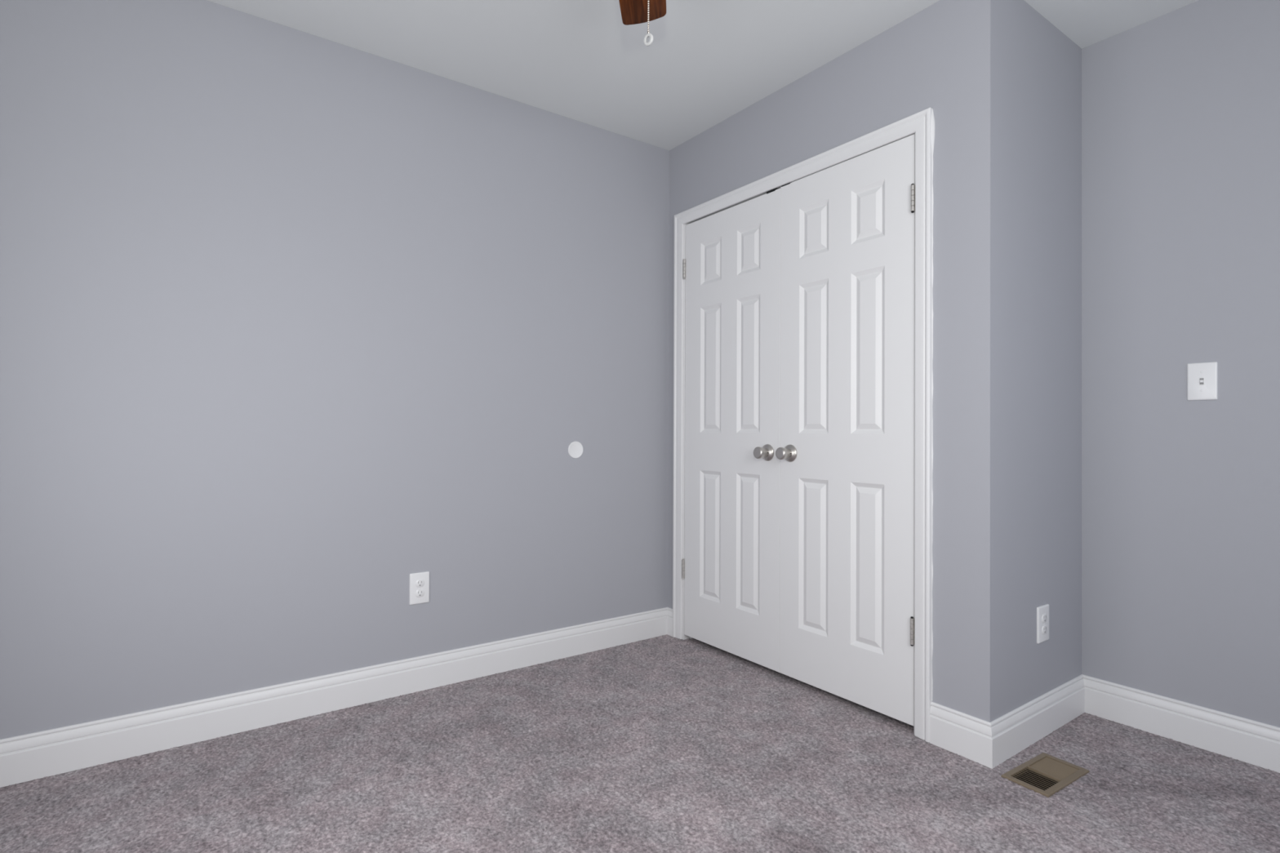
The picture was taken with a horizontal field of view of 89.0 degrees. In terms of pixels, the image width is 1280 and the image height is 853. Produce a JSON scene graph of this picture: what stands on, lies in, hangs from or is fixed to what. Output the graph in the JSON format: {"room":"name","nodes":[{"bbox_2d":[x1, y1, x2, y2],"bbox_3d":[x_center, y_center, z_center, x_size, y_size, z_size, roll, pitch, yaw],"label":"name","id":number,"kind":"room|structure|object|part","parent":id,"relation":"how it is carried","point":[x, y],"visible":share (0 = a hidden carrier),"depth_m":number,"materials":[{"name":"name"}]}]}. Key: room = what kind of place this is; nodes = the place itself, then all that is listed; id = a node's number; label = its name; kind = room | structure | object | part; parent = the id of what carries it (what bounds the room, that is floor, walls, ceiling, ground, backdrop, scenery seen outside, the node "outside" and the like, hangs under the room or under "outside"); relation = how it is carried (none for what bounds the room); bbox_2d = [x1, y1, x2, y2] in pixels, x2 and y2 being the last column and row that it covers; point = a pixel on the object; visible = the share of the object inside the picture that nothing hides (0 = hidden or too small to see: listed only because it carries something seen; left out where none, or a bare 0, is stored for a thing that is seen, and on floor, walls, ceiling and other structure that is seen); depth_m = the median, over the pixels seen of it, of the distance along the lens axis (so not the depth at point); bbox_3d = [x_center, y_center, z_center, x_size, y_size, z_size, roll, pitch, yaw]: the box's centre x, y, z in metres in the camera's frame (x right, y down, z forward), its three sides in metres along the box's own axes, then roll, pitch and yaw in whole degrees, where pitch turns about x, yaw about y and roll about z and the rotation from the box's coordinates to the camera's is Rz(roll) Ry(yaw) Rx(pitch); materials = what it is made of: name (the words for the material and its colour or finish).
{"room":"empty bedroom","nodes":[
{"label":"empty bedroom","id":0,"kind":"room"},
{"bbox_2d":[0,0,669,739],"bbox_3d":[-0.724,-0.159,2.727,3.632,2.490,0.100,0,0,-36],"label":"wall","id":1,"kind":"structure","parent":0,"point":[296,326],"depth_m":2.29,"materials":[{"name":"grey paint"}]},
{"bbox_2d":[0,607,667,787],"bbox_3d":[-0.971,0.967,2.474,2.750,0.132,0.014,0,0,-36],"label":"baseboard","id":2,"kind":"structure","parent":1,"relation":"attached to","point":[26,757],"depth_m":2.28,"materials":[{"name":"white wood"}]},
{"bbox_2d":[408,571,429,604],"bbox_3d":[-0.864,0.634,2.555,0.076,0.122,0.009,0,0,-36],"label":"outlet","id":3,"kind":"object","parent":1,"relation":"attached to","point":[419,582],"visible":1,"depth_m":2.55,"materials":[{"name":"white plastic"}]},
{"bbox_2d":[415,589,424,597],"bbox_3d":[-0.862,0.654,2.553,0.034,0.028,0.003,0,0,-36],"label":"receptacle","id":4,"kind":"object","parent":3,"relation":"attached to","point":[419,593],"depth_m":2.55,"materials":[{"name":"plastic"}]},
{"bbox_2d":[415,579,424,587],"bbox_3d":[-0.862,0.615,2.553,0.034,0.028,0.003,0,0,-36],"label":"receptacle","id":5,"kind":"object","parent":3,"relation":"attached to","point":[419,583],"depth_m":2.55,"materials":[{"name":"plastic"}]},
{"bbox_2d":[568,441,582,458],"bbox_3d":[-0.293,0.106,2.973,0.078,0.078,0.005,0,0,-36],"label":"bumper cover","id":6,"kind":"object","parent":1,"relation":"attached to","point":[575,448],"visible":1,"depth_m":2.97,"materials":[{"name":"white plastic"}]},
{"bbox_2d":[0,634,1279,852],"bbox_3d":[0.194,1.032,1.444,3.432,0.005,3.047,0,0,-36],"label":"floor","id":7,"kind":"structure","parent":0,"point":[664,744],"depth_m":1.89,"materials":[{"name":"grey carpet"}]},
{"bbox_2d":[1000,752,1089,797],"bbox_3d":[1.211,1.060,1.946,0.250,0.056,0.131,0,0,-33],"label":"floor vent","id":8,"kind":"object","parent":7,"relation":"in","point":[1044,774],"visible":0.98,"depth_m":1.96,"materials":[{"name":"beige metal"}]},
{"bbox_2d":[207,0,1198,150],"bbox_3d":[0.205,-1.458,1.458,3.632,0.100,3.250,0,0,-36],"label":"ceiling","id":9,"kind":"structure","parent":0,"point":[706,62],"depth_m":2.37,"materials":[{"name":"white paint"}]},
{"bbox_2d":[618,0,666,46],"bbox_3d":[-0.016,-1.069,1.227,1.300,0.682,1.268,0,0,-36],"label":"ceiling fan","id":10,"kind":"object","parent":9,"relation":"hanging from","point":[633,11],"visible":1,"depth_m":1.88,"materials":[{"name":"brown wood"}]},
{"bbox_3d":[-0.003,-1.208,1.679,0.133,0.006,0.526,-11,-1,4],"label":"blade","id":11,"kind":"part","parent":10,"relation":"part of","materials":[{"name":"brown wood"}]},
{"bbox_3d":[0.017,-0.931,1.246,0.004,0.361,0.003,0,0,-36],"label":"pull chain","id":12,"kind":"part","parent":10,"relation":"part of","materials":[{"name":"silver metal"}]},
{"bbox_2d":[667,0,1008,722],"bbox_3d":[0.656,-0.154,2.681,0.115,2.490,1.591,0,0,-36],"label":"wall","id":13,"kind":"structure","parent":0,"point":[949,57],"depth_m":2.09,"materials":[{"name":"grey paint"}]},
{"bbox_2d":[666,607,672,636],"bbox_3d":[0.151,0.976,3.257,0.014,0.132,0.060,0,0,-36],"label":"baseboard","id":14,"kind":"structure","parent":13,"relation":"attached to","point":[669,612],"depth_m":3.25,"materials":[{"name":"white wood"}]},
{"bbox_2d":[681,188,780,672],"bbox_3d":[0.383,0.008,2.935,0.100,2.014,0.622,0,0,-36],"label":"door","id":15,"kind":"structure","parent":13,"relation":"in","point":[731,264],"depth_m":2.91,"materials":[{"name":"white wood"}]},
{"bbox_3d":[0.508,0.110,2.723,0.055,0.051,0.051,0,0,-36],"label":"knob","id":16,"kind":"part","parent":15,"relation":"part of","materials":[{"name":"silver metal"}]},
{"bbox_2d":[672,107,934,742],"bbox_3d":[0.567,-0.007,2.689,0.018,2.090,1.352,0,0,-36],"label":"trim","id":17,"kind":"structure","parent":13,"relation":"attached to","point":[922,123],"depth_m":2.18,"materials":[{"name":"white wood"}]},
{"bbox_2d":[775,133,915,726],"bbox_3d":[0.743,0.006,2.437,0.100,2.014,0.605,0,0,-36],"label":"door","id":18,"kind":"structure","parent":13,"relation":"in","point":[846,452],"depth_m":2.41,"materials":[{"name":"white wood"}]},
{"bbox_3d":[0.580,0.108,2.623,0.055,0.051,0.051,0,0,-36],"label":"knob","id":19,"kind":"part","parent":18,"relation":"part of","materials":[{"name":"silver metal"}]},
{"bbox_2d":[929,702,992,768],"bbox_3d":[1.015,0.973,2.062,0.014,0.132,0.201,0,0,-36],"label":"baseboard","id":20,"kind":"structure","parent":13,"relation":"attached to","point":[968,736],"depth_m":2.05,"materials":[{"name":"white wood"}]},
{"bbox_2d":[1008,0,1081,712],"bbox_3d":[1.370,-0.154,2.277,0.567,2.490,0.100,0,0,-36],"label":"wall","id":21,"kind":"structure","parent":0,"point":[1045,64],"depth_m":2.21,"materials":[{"name":"grey paint"}]},
{"bbox_2d":[990,674,1084,768],"bbox_3d":[1.347,0.975,2.186,0.696,0.132,0.014,0,0,-36],"label":"baseboard","id":22,"kind":"structure","parent":21,"relation":"attached to","point":[1014,731],"depth_m":2.15,"materials":[{"name":"white wood"}]},
{"bbox_2d":[1036,604,1048,644],"bbox_3d":[1.365,0.667,2.204,0.082,0.122,0.009,0,0,-36],"label":"outlet","id":23,"kind":"object","parent":21,"relation":"attached to","point":[1042,611],"visible":1,"depth_m":2.19,"materials":[{"name":"white plastic"}]},
{"bbox_2d":[1042,625,1047,634],"bbox_3d":[1.367,0.687,2.201,0.034,0.028,0.003,0,0,-36],"label":"receptacle","id":24,"kind":"object","parent":23,"relation":"attached to","point":[1044,627],"depth_m":2.20,"materials":[{"name":"plastic"}]},
{"bbox_2d":[1042,613,1047,622],"bbox_3d":[1.367,0.648,2.202,0.034,0.028,0.003,0,0,-36],"label":"receptacle","id":25,"kind":"object","parent":23,"relation":"attached to","point":[1044,615],"depth_m":2.20,"materials":[{"name":"plastic"}]},
{"bbox_2d":[1081,0,1279,727],"bbox_3d":[1.660,-0.151,2.445,0.100,2.490,3.150,0,0,-36],"label":"wall","id":26,"kind":"structure","parent":0,"point":[1180,107],"depth_m":2.16,"materials":[{"name":"grey paint"}]},
{"bbox_2d":[1082,674,1279,773],"bbox_3d":[2.046,0.975,1.801,0.014,0.132,1.459,0,0,-36],"label":"baseboard","id":27,"kind":"structure","parent":26,"relation":"attached to","point":[1246,740],"depth_m":2.14,"materials":[{"name":"white wood"}]},
{"bbox_2d":[1186,361,1217,400],"bbox_3d":[1.826,-0.147,2.119,0.013,0.122,0.076,0,0,-36],"label":"light switch","id":28,"kind":"object","parent":26,"relation":"attached to","point":[1202,377],"visible":1,"depth_m":2.12,"materials":[{"name":"white plastic"}]}
]}

